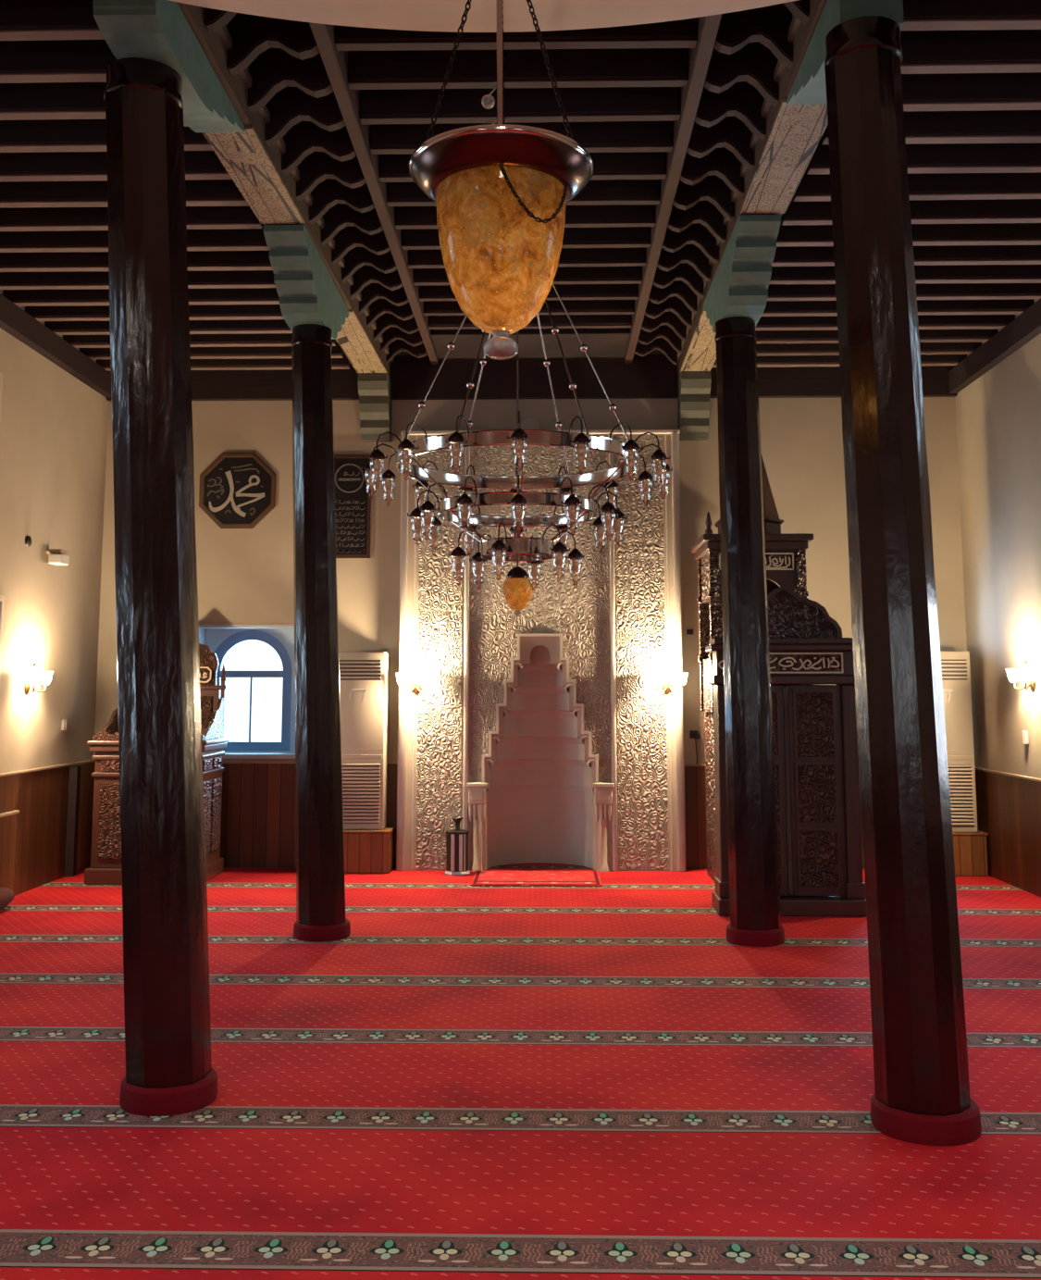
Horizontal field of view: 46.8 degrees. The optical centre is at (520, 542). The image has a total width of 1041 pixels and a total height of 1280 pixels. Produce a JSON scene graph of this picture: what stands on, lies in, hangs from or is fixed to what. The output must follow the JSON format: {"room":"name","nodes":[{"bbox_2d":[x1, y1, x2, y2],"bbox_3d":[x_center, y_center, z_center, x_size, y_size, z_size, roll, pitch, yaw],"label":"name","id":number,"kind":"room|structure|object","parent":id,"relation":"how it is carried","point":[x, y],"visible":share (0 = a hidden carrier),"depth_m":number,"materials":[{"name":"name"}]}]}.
{"room":"mosque","nodes":[
{"label":"mosque","id":0,"kind":"room"},
{"bbox_2d":[0,289,108,773],"bbox_3d":[-4.645,-0.319,4.805,0.600,5.200,14.450,0,-7,1],"label":"wall","id":1,"kind":"structure","parent":0,"point":[54,425],"depth_m":10.73,"materials":[{"name":"paint"}]},
{"bbox_2d":[0,761,94,895],"bbox_3d":[-4.332,1.765,4.543,0.025,1.000,14.450,0,-7,1],"label":"wall paneling","id":2,"kind":"structure","parent":1,"relation":"attached to","point":[32,840],"depth_m":10.46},
{"bbox_2d":[0,293,111,397],"bbox_3d":[-4.222,-2.014,8.494,0.090,0.220,7.380,0,-7,1],"label":"trim","id":3,"kind":"structure","parent":1,"relation":"attached to","point":[14,320],"depth_m":10.62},
{"bbox_2d":[64,766,80,876],"bbox_3d":[-4.133,2.572,11.106,0.075,0.990,0.080,0,-7,1],"label":"trim","id":4,"kind":"structure","parent":1,"relation":"attached to","point":[74,781],"depth_m":11.08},
{"bbox_2d":[168,0,797,32],"bbox_3d":[-0.158,-2.780,1.568,8.530,0.100,7.630,0,-7,1],"label":"ceiling","id":5,"kind":"structure","parent":0,"point":[403,15],"depth_m":5.18,"materials":[{"name":"white paint"}]},
{"bbox_2d":[408,0,594,360],"bbox_3d":[-0.070,-1.516,4.419,0.675,1.718,0.675,1,-7,-7],"label":"pendant lamp","id":6,"kind":"object","parent":5,"relation":"hanging from","point":[502,192],"visible":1,"depth_m":4.20,"materials":[{"name":"orange glass"}]},
{"bbox_2d":[0,862,1040,1279],"bbox_3d":[-0.081,2.349,4.375,9.730,0.200,15.650,0,-7,1],"label":"floor","id":7,"kind":"structure","parent":0,"point":[468,1082],"depth_m":5.05,"materials":[{"name":"red carpet"}]},
{"bbox_2d":[84,642,229,884],"bbox_3d":[-3.304,1.884,11.035,1.070,2.340,0.790,0,-7,1],"label":"pulpit","id":8,"kind":"object","parent":7,"relation":"on","point":[105,856],"visible":0.38,"depth_m":10.74,"materials":[{"name":"brown wood"}]},
{"bbox_2d":[103,57,217,1116],"bbox_3d":[-1.593,0.084,5.296,0.648,4.520,0.396,0,-7,1],"label":"column","id":9,"kind":"structure","parent":7,"relation":"on","point":[169,1071],"depth_m":5.15,"materials":[{"name":"black wood"}]},
{"bbox_2d":[92,0,244,132],"bbox_3d":[-1.675,-2.252,5.886,0.270,0.260,1.500,0,-7,1],"label":"bracket","id":10,"kind":"object","parent":9,"relation":"on","point":[159,31],"visible":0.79,"depth_m":5.42,"materials":[{"name":"teal paint"}]},
{"bbox_2d":[291,323,350,942],"bbox_3d":[-1.437,0.582,8.628,0.507,4.340,0.396,0,-7,1],"label":"column","id":11,"kind":"structure","parent":7,"relation":"on","point":[320,885],"depth_m":8.48,"materials":[{"name":"black wood"}]},
{"bbox_2d":[263,224,348,339],"bbox_3d":[-1.561,-1.790,8.921,0.270,0.440,1.840,0,-7,1],"label":"bracket","id":12,"kind":"object","parent":11,"relation":"on","point":[307,292],"visible":0.81,"depth_m":8.42,"materials":[{"name":"teal paint"}]},
{"bbox_2d":[343,826,395,873],"bbox_3d":[-1.508,2.909,11.388,0.600,0.390,0.380,0,-7,1],"label":"plinth","id":13,"kind":"object","parent":7,"relation":"on","point":[366,851],"visible":0.56,"depth_m":11.21,"materials":[{"name":"brown wood"}]},
{"bbox_2d":[338,651,389,830],"bbox_3d":[-1.537,1.891,11.551,0.500,1.670,0.345,0,-7,1],"label":"air conditioner","id":14,"kind":"object","parent":13,"relation":"on","point":[364,676],"visible":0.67,"depth_m":11.42,"materials":[{"name":"beige plastic"}]},
{"bbox_2d":[339,659,381,680],"bbox_3d":[-1.541,1.217,11.473,0.420,0.190,0.027,0,-7,1],"label":"vent","id":15,"kind":"object","parent":14,"relation":"attached to","point":[349,669],"depth_m":11.47,"materials":[{"name":"beige plastic"}]},
{"bbox_2d":[444,817,470,875],"bbox_3d":[-0.587,2.824,11.206,0.231,0.515,0.231,0,-7,1],"label":"stand","id":16,"kind":"object","parent":7,"relation":"on","point":[457,838],"visible":1,"depth_m":11.11,"materials":[{"name":"silver metal"}]},
{"bbox_2d":[470,870,602,886],"bbox_3d":[0.146,3.033,10.867,1.150,0.015,0.830,0,-7,1],"label":"rug","id":17,"kind":"object","parent":7,"relation":"on","point":[481,878],"visible":1,"depth_m":10.80,"materials":[{"name":"fabric"}]},
{"bbox_2d":[396,429,686,871],"bbox_3d":[0.198,1.030,11.864,2.740,4.235,0.635,0,-7,1],"label":"mihrab","id":18,"kind":"object","parent":7,"relation":"on","point":[546,728],"visible":0.97,"depth_m":11.64,"materials":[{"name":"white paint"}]},
{"bbox_2d":[714,316,784,946],"bbox_3d":[1.601,0.561,8.460,0.396,4.340,0.396,0,-7,1],"label":"column","id":19,"kind":"structure","parent":7,"relation":"on","point":[754,888],"depth_m":8.32,"materials":[{"name":"brown wood"}]},
{"bbox_2d":[703,214,781,333],"bbox_3d":[1.586,-1.811,8.751,0.270,0.440,1.840,0,-7,1],"label":"bracket","id":20,"kind":"object","parent":19,"relation":"on","point":[740,283],"visible":0.8,"depth_m":8.22,"materials":[{"name":"teal paint"}]},
{"bbox_2d":[690,455,867,916],"bbox_3d":[2.095,0.742,10.392,1.180,4.450,2.100,0,-7,1],"label":"minbar","id":21,"kind":"object","parent":7,"relation":"on","point":[816,755],"visible":0.72,"depth_m":9.35,"materials":[{"name":"brown wood"}]},
{"bbox_2d":[824,15,981,1146],"bbox_3d":[1.563,0.036,4.989,0.462,4.540,0.414,0,-7,1],"label":"column","id":22,"kind":"structure","parent":7,"relation":"on","point":[921,1096],"depth_m":4.83,"materials":[{"name":"brown wood"}]},
{"bbox_2d":[786,0,904,104],"bbox_3d":[1.523,-2.279,5.751,0.270,0.240,1.150,0,-7,1],"label":"bracket","id":23,"kind":"object","parent":22,"relation":"on","point":[809,87],"visible":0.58,"depth_m":5.51,"materials":[{"name":"teal paint"}]},
{"bbox_2d":[952,830,988,876],"bbox_3d":[4.000,2.889,11.225,0.600,0.390,0.380,0,-7,1],"label":"plinth","id":24,"kind":"object","parent":7,"relation":"on","point":[970,850],"visible":0.34,"depth_m":11.04,"materials":[{"name":"brown wood"}]},
{"bbox_2d":[940,650,977,832],"bbox_3d":[3.980,1.868,11.358,0.500,1.670,0.345,0,-7,1],"label":"air conditioner","id":25,"kind":"object","parent":24,"relation":"on","point":[955,664],"visible":0.55,"depth_m":11.21,"materials":[{"name":"beige plastic"}]},
{"bbox_2d":[93,349,967,763],"bbox_3d":[0.089,0.582,12.171,9.730,5.200,0.600,0,-7,1],"label":"wall","id":26,"kind":"structure","parent":0,"point":[245,576],"depth_m":11.97,"materials":[{"name":"paint"}]},
{"bbox_2d":[198,452,276,528],"bbox_3d":[-2.833,-0.521,12.052,0.770,0.770,0.035,0,-7,1],"label":"plaque","id":27,"kind":"object","parent":26,"relation":"attached to","point":[237,490],"visible":1,"depth_m":12.05,"materials":[{"name":"brown metal"}]},
{"bbox_2d":[198,623,295,758],"bbox_3d":[-2.694,1.479,11.993,1.060,1.315,0.380,0,-7,1],"label":"window","id":28,"kind":"structure","parent":26,"relation":"in","point":[220,638],"depth_m":12.10,"materials":[{"name":"paint"}]},
{"bbox_2d":[334,454,371,558],"bbox_3d":[-1.713,-0.362,12.009,0.440,1.045,0.030,0,-7,1],"label":"rectangular plaque","id":29,"kind":"object","parent":26,"relation":"attached to","point":[353,503],"visible":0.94,"depth_m":12.01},
{"bbox_2d":[357,372,392,442],"bbox_3d":[-1.447,-1.335,11.946,0.290,0.610,0.380,0,-7,1],"label":"corbel","id":30,"kind":"object","parent":26,"relation":"attached to","point":[374,389],"visible":0.97,"depth_m":11.88,"materials":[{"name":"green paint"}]},
{"bbox_2d":[90,763,864,869],"bbox_3d":[0.082,2.636,11.604,8.480,0.985,0.025,0,-7,1],"label":"wall paneling","id":31,"kind":"structure","parent":26,"relation":"attached to","point":[258,829],"depth_m":11.64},
{"bbox_2d":[106,354,957,401],"bbox_3d":[0.081,-1.662,12.107,8.530,0.440,0.070,0,-7,1],"label":"ceiling beam","id":32,"kind":"structure","parent":26,"relation":"attached to","point":[649,376],"depth_m":12.07,"materials":[{"name":"wood"}]},
{"bbox_2d":[677,371,711,440],"bbox_3d":[1.717,-1.343,11.875,0.290,0.610,0.380,0,-7,1],"label":"corbel","id":33,"kind":"object","parent":26,"relation":"attached to","point":[694,387],"visible":0.97,"depth_m":11.81,"materials":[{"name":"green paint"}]},
{"bbox_2d":[956,298,1040,778],"bbox_3d":[4.483,-0.344,4.601,0.600,5.200,14.450,0,-7,1],"label":"wall","id":34,"kind":"structure","parent":0,"point":[999,414],"depth_m":10.75,"materials":[{"name":"paint"}]},
{"bbox_2d":[947,298,1040,393],"bbox_3d":[4.216,-2.037,8.306,0.090,0.220,7.380,0,-7,1],"label":"trim","id":35,"kind":"structure","parent":34,"relation":"attached to","point":[1026,326],"depth_m":10.69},
{"bbox_2d":[974,770,1040,897],"bbox_3d":[4.171,1.769,4.350,0.025,0.945,14.450,0,-7,1],"label":"wainscoting","id":36,"kind":"structure","parent":34,"relation":"attached to","point":[1008,808],"depth_m":10.53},
{"bbox_3d":[-0.081,-2.982,5.027,9.730,0.460,15.650,0,-7,1],"label":"ceiling","id":37,"kind":"structure","parent":0,"visible":0},
{"bbox_2d":[0,0,104,40],"bbox_3d":[-3.074,-2.547,5.853,2.505,0.202,0.100,0,-7,2],"label":"joist","id":38,"kind":"object","parent":37,"relation":"attached to","point":[19,19],"visible":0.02,"depth_m":5.78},
{"bbox_2d":[0,81,106,120],"bbox_3d":[-3.056,-2.449,6.657,2.505,0.202,0.100,0,-7,1],"label":"joist","id":39,"kind":"object","parent":37,"relation":"attached to","point":[24,100],"visible":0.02,"depth_m":6.60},
{"bbox_2d":[0,39,116,83],"bbox_3d":[-3.065,-2.498,6.255,2.505,0.202,0.100,0,-7,1],"label":"joist","id":40,"kind":"object","parent":37,"relation":"attached to","point":[53,60],"visible":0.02,"depth_m":6.19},
{"bbox_2d":[0,118,213,152],"bbox_3d":[-3.047,-2.400,7.059,2.505,0.202,0.100,0,-7,1],"label":"joist","id":41,"kind":"object","parent":37,"relation":"attached to","point":[18,135],"visible":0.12,"depth_m":7.00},
{"bbox_2d":[0,150,232,181],"bbox_3d":[-3.038,-2.351,7.461,2.505,0.202,0.100,0,-7,1],"label":"joist","id":42,"kind":"object","parent":37,"relation":"attached to","point":[199,165],"visible":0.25,"depth_m":7.41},
{"bbox_2d":[0,179,248,207],"bbox_3d":[-3.029,-2.301,7.863,2.505,0.202,0.100,0,-7,1],"label":"joist","id":43,"kind":"object","parent":37,"relation":"attached to","point":[199,192],"visible":0.48,"depth_m":7.81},
{"bbox_2d":[0,205,262,231],"bbox_3d":[-3.020,-2.252,8.265,2.505,0.202,0.101,0,-7,2],"label":"joist","id":44,"kind":"object","parent":37,"relation":"attached to","point":[198,217],"visible":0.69,"depth_m":8.21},
{"bbox_2d":[0,223,269,252],"bbox_3d":[-3.011,-2.203,8.666,2.505,0.202,0.100,0,-7,1],"label":"joist","id":45,"kind":"object","parent":37,"relation":"attached to","point":[241,239],"visible":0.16,"depth_m":8.62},
{"bbox_2d":[0,250,273,272],"bbox_3d":[-3.001,-2.154,9.068,2.505,0.202,0.100,0,-7,1],"label":"joist","id":46,"kind":"object","parent":37,"relation":"attached to","point":[197,260],"visible":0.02,"depth_m":9.02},
{"bbox_2d":[0,270,275,289],"bbox_3d":[-2.992,-2.105,9.470,2.505,0.202,0.101,0,-7,1],"label":"joist","id":47,"kind":"object","parent":37,"relation":"attached to","point":[209,279],"visible":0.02,"depth_m":9.43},
{"bbox_2d":[3,287,279,306],"bbox_3d":[-2.983,-2.056,9.872,2.505,0.202,0.101,0,-7,1],"label":"joist","id":48,"kind":"object","parent":37,"relation":"attached to","point":[244,295],"visible":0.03,"depth_m":9.83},
{"bbox_2d":[24,304,284,321],"bbox_3d":[-2.974,-2.006,10.274,2.505,0.202,0.100,0,-7,1],"label":"joist","id":49,"kind":"object","parent":37,"relation":"attached to","point":[196,312],"visible":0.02,"depth_m":10.23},
{"bbox_2d":[44,319,292,335],"bbox_3d":[-2.965,-1.957,10.676,2.505,0.202,0.100,0,-7,1],"label":"joist","id":50,"kind":"object","parent":37,"relation":"attached to","point":[234,326],"visible":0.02,"depth_m":10.62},
{"bbox_2d":[62,333,335,347],"bbox_3d":[-2.956,-1.908,11.078,2.505,0.202,0.101,0,-7,1],"label":"joist","id":51,"kind":"object","parent":37,"relation":"attached to","point":[243,340],"visible":0.42,"depth_m":11.02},
{"bbox_2d":[79,340,343,360],"bbox_3d":[-2.947,-1.859,11.480,2.505,0.202,0.100,0,-7,1],"label":"joist","id":52,"kind":"object","parent":37,"relation":"attached to","point":[247,352],"visible":0.42,"depth_m":11.42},
{"bbox_2d":[96,351,349,371],"bbox_3d":[-2.938,-1.810,11.882,2.505,0.202,0.100,0,-7,1],"label":"joist","id":53,"kind":"object","parent":37,"relation":"attached to","point":[262,364],"visible":0.4,"depth_m":11.82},
{"bbox_2d":[176,1,393,378],"bbox_3d":[-1.564,-2.258,8.640,0.330,0.420,7.034,0,-7,2],"label":"ceiling beam","id":54,"kind":"structure","parent":37,"relation":"attached to","point":[254,167],"depth_m":7.36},
{"bbox_2d":[309,22,438,364],"bbox_3d":[-0.937,-2.330,8.710,0.080,0.260,6.880,0,-7,1],"label":"ceiling beam","id":55,"kind":"structure","parent":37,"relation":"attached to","point":[335,62],"depth_m":7.49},
{"bbox_2d":[227,12,319,75],"bbox_3d":[-1.266,-2.593,6.226,0.465,0.340,0.090,0,-7,1],"label":"bracket","id":56,"kind":"object","parent":55,"relation":"attached to","point":[252,35],"visible":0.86,"depth_m":6.19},
{"bbox_2d":[248,48,333,112],"bbox_3d":[-1.257,-2.544,6.628,0.465,0.340,0.090,0,-7,1],"label":"bracket","id":57,"kind":"object","parent":55,"relation":"attached to","point":[274,69],"visible":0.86,"depth_m":6.59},
{"bbox_2d":[264,86,346,146],"bbox_3d":[-1.248,-2.495,7.030,0.465,0.340,0.090,0,-7,1],"label":"bracket","id":58,"kind":"object","parent":55,"relation":"attached to","point":[289,106],"visible":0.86,"depth_m":6.99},
{"bbox_2d":[281,120,356,174],"bbox_3d":[-1.238,-2.446,7.432,0.465,0.340,0.090,0,-7,1],"label":"bracket","id":59,"kind":"object","parent":55,"relation":"attached to","point":[303,139],"visible":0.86,"depth_m":7.39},
{"bbox_2d":[296,151,366,200],"bbox_3d":[-1.229,-2.397,7.833,0.465,0.340,0.090,0,-7,1],"label":"bracket","id":60,"kind":"object","parent":55,"relation":"attached to","point":[317,167],"visible":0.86,"depth_m":7.79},
{"bbox_2d":[309,178,374,224],"bbox_3d":[-1.220,-2.348,8.235,0.465,0.340,0.090,0,-7,1],"label":"bracket","id":61,"kind":"object","parent":55,"relation":"attached to","point":[329,192],"visible":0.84,"depth_m":8.20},
{"bbox_2d":[321,203,383,246],"bbox_3d":[-1.211,-2.298,8.637,0.465,0.340,0.090,0,-7,1],"label":"bracket","id":62,"kind":"object","parent":55,"relation":"attached to","point":[341,216],"visible":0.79,"depth_m":8.60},
{"bbox_2d":[331,225,390,265],"bbox_3d":[-1.202,-2.249,9.039,0.465,0.340,0.090,0,-7,1],"label":"bracket","id":63,"kind":"object","parent":55,"relation":"attached to","point":[349,238],"visible":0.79,"depth_m":9.00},
{"bbox_2d":[341,247,397,283],"bbox_3d":[-1.193,-2.200,9.441,0.465,0.340,0.090,0,-7,1],"label":"bracket","id":64,"kind":"object","parent":55,"relation":"attached to","point":[357,257],"visible":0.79,"depth_m":9.40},
{"bbox_2d":[350,265,403,299],"bbox_3d":[-1.184,-2.151,9.843,0.465,0.340,0.090,0,-7,1],"label":"bracket","id":65,"kind":"object","parent":55,"relation":"attached to","point":[363,277],"visible":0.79,"depth_m":9.80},
{"bbox_2d":[359,283,409,314],"bbox_3d":[-1.175,-2.102,10.245,0.465,0.340,0.090,0,-7,1],"label":"bracket","id":66,"kind":"object","parent":55,"relation":"attached to","point":[371,292],"visible":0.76,"depth_m":10.20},
{"bbox_2d":[335,17,697,50],"bbox_3d":[-0.024,-2.660,6.206,1.860,0.212,0.090,0,-7,1],"label":"joist","id":67,"kind":"object","parent":37,"relation":"attached to","point":[681,33],"visible":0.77,"depth_m":6.16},
{"bbox_2d":[360,122,672,615],"bbox_3d":[-0.017,-1.117,6.989,1.758,3.085,1.758,-1,-7,9],"label":"chandelier","id":68,"kind":"object","parent":37,"relation":"hanging from","point":[517,587],"visible":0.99,"depth_m":6.74,"materials":[{"name":"silver metal"}]},
{"bbox_2d":[347,48,688,89],"bbox_3d":[-0.014,-2.611,6.608,1.860,0.212,0.091,0,-7,1],"label":"joist","id":69,"kind":"object","parent":37,"relation":"attached to","point":[400,69],"visible":0.88,"depth_m":6.56,"materials":[{"name":"wood"}]},
{"bbox_2d":[359,86,680,124],"bbox_3d":[-0.005,-2.562,7.010,1.860,0.212,0.090,0,-7,2],"label":"joist","id":70,"kind":"object","parent":37,"relation":"attached to","point":[601,104],"visible":0.84,"depth_m":6.97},
{"bbox_2d":[369,120,672,154],"bbox_3d":[0.004,-2.513,7.412,1.860,0.212,0.090,0,-7,1],"label":"joist","id":71,"kind":"object","parent":37,"relation":"attached to","point":[594,136],"visible":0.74,"depth_m":7.37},
{"bbox_2d":[378,151,667,182],"bbox_3d":[0.013,-2.464,7.814,1.860,0.212,0.090,0,-7,1],"label":"joist","id":72,"kind":"object","parent":37,"relation":"attached to","point":[643,165],"visible":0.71,"depth_m":7.75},
{"bbox_2d":[386,179,660,206],"bbox_3d":[0.022,-2.414,8.215,1.860,0.212,0.090,0,-7,1],"label":"joist","id":73,"kind":"object","parent":37,"relation":"attached to","point":[596,192],"visible":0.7,"depth_m":8.16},
{"bbox_2d":[395,204,655,229],"bbox_3d":[0.031,-2.365,8.617,1.860,0.212,0.091,0,-7,1],"label":"joist","id":74,"kind":"object","parent":37,"relation":"attached to","point":[608,216],"visible":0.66,"depth_m":8.56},
{"bbox_2d":[401,226,650,249],"bbox_3d":[0.040,-2.316,9.019,1.860,0.212,0.091,0,-7,1],"label":"joist","id":75,"kind":"object","parent":37,"relation":"attached to","point":[621,237],"visible":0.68,"depth_m":8.96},
{"bbox_2d":[408,247,646,268],"bbox_3d":[0.049,-2.267,9.421,1.860,0.212,0.090,0,-7,2],"label":"joist","id":76,"kind":"object","parent":37,"relation":"attached to","point":[636,256],"visible":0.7,"depth_m":9.36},
{"bbox_2d":[413,266,642,285],"bbox_3d":[0.059,-2.218,9.823,1.860,0.212,0.090,0,-7,1],"label":"joist","id":77,"kind":"object","parent":37,"relation":"attached to","point":[565,275],"visible":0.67,"depth_m":9.77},
{"bbox_2d":[419,283,638,301],"bbox_3d":[0.068,-2.169,10.225,1.860,0.212,0.091,0,-7,2],"label":"joist","id":78,"kind":"object","parent":37,"relation":"attached to","point":[566,292],"visible":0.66,"depth_m":10.17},
{"bbox_2d":[423,299,634,315],"bbox_3d":[0.077,-2.120,10.627,1.860,0.212,0.090,0,-7,1],"label":"joist","id":79,"kind":"object","parent":37,"relation":"attached to","point":[573,306],"visible":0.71,"depth_m":10.57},
{"bbox_2d":[430,327,630,361],"bbox_3d":[0.100,-1.986,11.643,1.860,0.230,0.930,0,-7,1],"label":"board","id":80,"kind":"object","parent":37,"relation":"attached to","point":[603,344],"visible":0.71,"depth_m":11.50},
{"bbox_2d":[428,314,632,329],"bbox_3d":[0.086,-2.070,11.029,1.860,0.212,0.090,0,-7,1],"label":"joist","id":81,"kind":"object","parent":37,"relation":"attached to","point":[562,321],"visible":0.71,"depth_m":10.97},
{"bbox_2d":[624,13,721,363],"bbox_3d":[1.003,-2.335,8.667,0.080,0.260,6.880,0,-7,1],"label":"ceiling beam","id":82,"kind":"structure","parent":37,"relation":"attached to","point":[700,56],"depth_m":7.37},
{"bbox_2d":[648,280,697,313],"bbox_3d":[1.285,-2.108,10.190,0.415,0.340,0.090,0,-7,1],"label":"bracket","id":83,"kind":"object","parent":82,"relation":"attached to","point":[678,289],"visible":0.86,"depth_m":10.15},
{"bbox_2d":[652,262,704,298],"bbox_3d":[1.276,-2.158,9.788,0.415,0.340,0.090,0,-7,1],"label":"bracket","id":84,"kind":"object","parent":82,"relation":"attached to","point":[685,272],"visible":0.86,"depth_m":9.75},
{"bbox_2d":[657,244,710,282],"bbox_3d":[1.267,-2.207,9.386,0.415,0.340,0.090,0,-7,1],"label":"bracket","id":85,"kind":"object","parent":82,"relation":"attached to","point":[691,254],"visible":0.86,"depth_m":9.34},
{"bbox_2d":[661,223,718,263],"bbox_3d":[1.258,-2.256,8.984,0.415,0.340,0.090,0,-7,1],"label":"bracket","id":86,"kind":"object","parent":82,"relation":"attached to","point":[697,234],"visible":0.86,"depth_m":8.94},
{"bbox_2d":[667,199,726,243],"bbox_3d":[1.248,-2.305,8.582,0.415,0.340,0.090,0,-7,1],"label":"bracket","id":87,"kind":"object","parent":82,"relation":"attached to","point":[705,213],"visible":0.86,"depth_m":8.54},
{"bbox_2d":[672,174,734,221],"bbox_3d":[1.239,-2.354,8.180,0.415,0.340,0.090,0,-7,1],"label":"bracket","id":88,"kind":"object","parent":82,"relation":"attached to","point":[713,189],"visible":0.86,"depth_m":8.14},
{"bbox_2d":[679,147,745,198],"bbox_3d":[1.230,-2.403,7.779,0.415,0.340,0.090,0,-7,1],"label":"bracket","id":89,"kind":"object","parent":82,"relation":"attached to","point":[722,163],"visible":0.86,"depth_m":7.74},
{"bbox_2d":[686,115,755,170],"bbox_3d":[1.221,-2.453,7.377,0.415,0.340,0.090,0,-7,1],"label":"bracket","id":90,"kind":"object","parent":82,"relation":"attached to","point":[731,133],"visible":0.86,"depth_m":7.34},
{"bbox_2d":[695,81,766,140],"bbox_3d":[1.212,-2.502,6.975,0.415,0.340,0.090,0,-7,1],"label":"bracket","id":91,"kind":"object","parent":82,"relation":"attached to","point":[742,100],"visible":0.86,"depth_m":6.93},
{"bbox_2d":[703,41,779,107],"bbox_3d":[1.203,-2.551,6.573,0.415,0.340,0.090,0,-7,1],"label":"bracket","id":92,"kind":"object","parent":82,"relation":"attached to","point":[754,64],"visible":0.83,"depth_m":6.53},
{"bbox_2d":[713,3,793,68],"bbox_3d":[1.194,-2.600,6.171,0.415,0.340,0.090,0,-7,1],"label":"bracket","id":93,"kind":"object","parent":82,"relation":"attached to","point":[769,26],"visible":0.81,"depth_m":6.13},
{"bbox_2d":[677,0,828,377],"bbox_3d":[1.603,-2.266,8.569,0.330,0.420,7.033,0,-7,2],"label":"ceiling beam","id":94,"kind":"structure","parent":37,"relation":"attached to","point":[794,132],"depth_m":7.14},
{"bbox_2d":[712,354,967,367],"bbox_3d":[3.099,-1.825,11.757,2.480,0.202,0.100,0,-7,1],"label":"joist","id":95,"kind":"object","parent":37,"relation":"attached to","point":[926,360],"visible":0.1,"depth_m":11.71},
{"bbox_2d":[757,342,981,356],"bbox_3d":[3.090,-1.874,11.355,2.480,0.202,0.100,0,-7,2],"label":"joist","id":96,"kind":"object","parent":37,"relation":"attached to","point":[925,348],"visible":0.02,"depth_m":11.31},
{"bbox_2d":[755,329,998,344],"bbox_3d":[3.080,-1.923,10.953,2.480,0.202,0.100,0,-7,2],"label":"joist","id":97,"kind":"object","parent":37,"relation":"attached to","point":[925,335],"visible":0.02,"depth_m":10.91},
{"bbox_2d":[755,314,1015,330],"bbox_3d":[3.071,-1.973,10.551,2.480,0.202,0.101,0,-7,1],"label":"joist","id":98,"kind":"object","parent":37,"relation":"attached to","point":[949,321],"visible":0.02,"depth_m":10.50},
{"bbox_2d":[761,298,1033,316],"bbox_3d":[3.062,-2.022,10.149,2.480,0.202,0.100,0,-7,2],"label":"joist","id":99,"kind":"object","parent":37,"relation":"attached to","point":[925,307],"visible":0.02,"depth_m":10.09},
{"bbox_2d":[767,283,1040,300],"bbox_3d":[3.053,-2.071,9.747,2.480,0.202,0.101,0,-7,1],"label":"joist","id":100,"kind":"object","parent":37,"relation":"attached to","point":[924,291],"visible":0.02,"depth_m":9.69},
{"bbox_2d":[770,264,1040,284],"bbox_3d":[3.044,-2.120,9.345,2.480,0.202,0.100,0,-7,1],"label":"joist","id":101,"kind":"object","parent":37,"relation":"attached to","point":[961,273],"visible":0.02,"depth_m":9.29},
{"bbox_2d":[771,245,1040,266],"bbox_3d":[3.035,-2.169,8.943,2.480,0.202,0.101,0,-7,1],"label":"joist","id":102,"kind":"object","parent":37,"relation":"attached to","point":[923,254],"visible":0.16,"depth_m":8.89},
{"bbox_2d":[776,222,1040,246],"bbox_3d":[3.026,-2.219,8.541,2.480,0.202,0.100,0,-7,1],"label":"joist","id":103,"kind":"object","parent":37,"relation":"attached to","point":[982,233],"visible":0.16,"depth_m":8.49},
{"bbox_2d":[781,198,1040,225],"bbox_3d":[3.017,-2.268,8.139,2.480,0.202,0.100,0,-7,2],"label":"joist","id":104,"kind":"object","parent":37,"relation":"attached to","point":[997,210],"visible":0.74,"depth_m":8.09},
{"bbox_2d":[793,168,1040,201],"bbox_3d":[3.007,-2.317,7.738,2.480,0.202,0.101,0,-7,2],"label":"joist","id":105,"kind":"object","parent":37,"relation":"attached to","point":[922,186],"visible":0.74,"depth_m":7.69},
{"bbox_2d":[807,137,1040,173],"bbox_3d":[2.998,-2.366,7.336,2.480,0.202,0.100,0,-7,1],"label":"joist","id":106,"kind":"object","parent":37,"relation":"attached to","point":[921,157],"visible":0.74,"depth_m":7.29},
{"bbox_2d":[821,110,1040,144],"bbox_3d":[2.989,-2.415,6.934,2.480,0.202,0.100,0,-7,1],"label":"joist","id":107,"kind":"object","parent":37,"relation":"attached to","point":[978,126],"visible":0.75,"depth_m":6.89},
{"bbox_2d":[900,29,1040,74],"bbox_3d":[2.971,-2.513,6.130,2.480,0.202,0.101,0,-7,1],"label":"joist","id":108,"kind":"object","parent":37,"relation":"attached to","point":[979,51],"visible":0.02,"depth_m":6.10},
{"bbox_2d":[900,0,1040,30],"bbox_3d":[2.962,-2.562,5.728,2.480,0.202,0.101,0,-7,1],"label":"joist","id":109,"kind":"object","parent":37,"relation":"attached to","point":[918,15],"visible":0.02,"depth_m":5.69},
{"bbox_2d":[901,72,1040,111],"bbox_3d":[2.980,-2.464,6.532,2.480,0.202,0.101,0,-7,1],"label":"joist","id":110,"kind":"object","parent":37,"relation":"attached to","point":[1019,91],"visible":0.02,"depth_m":6.50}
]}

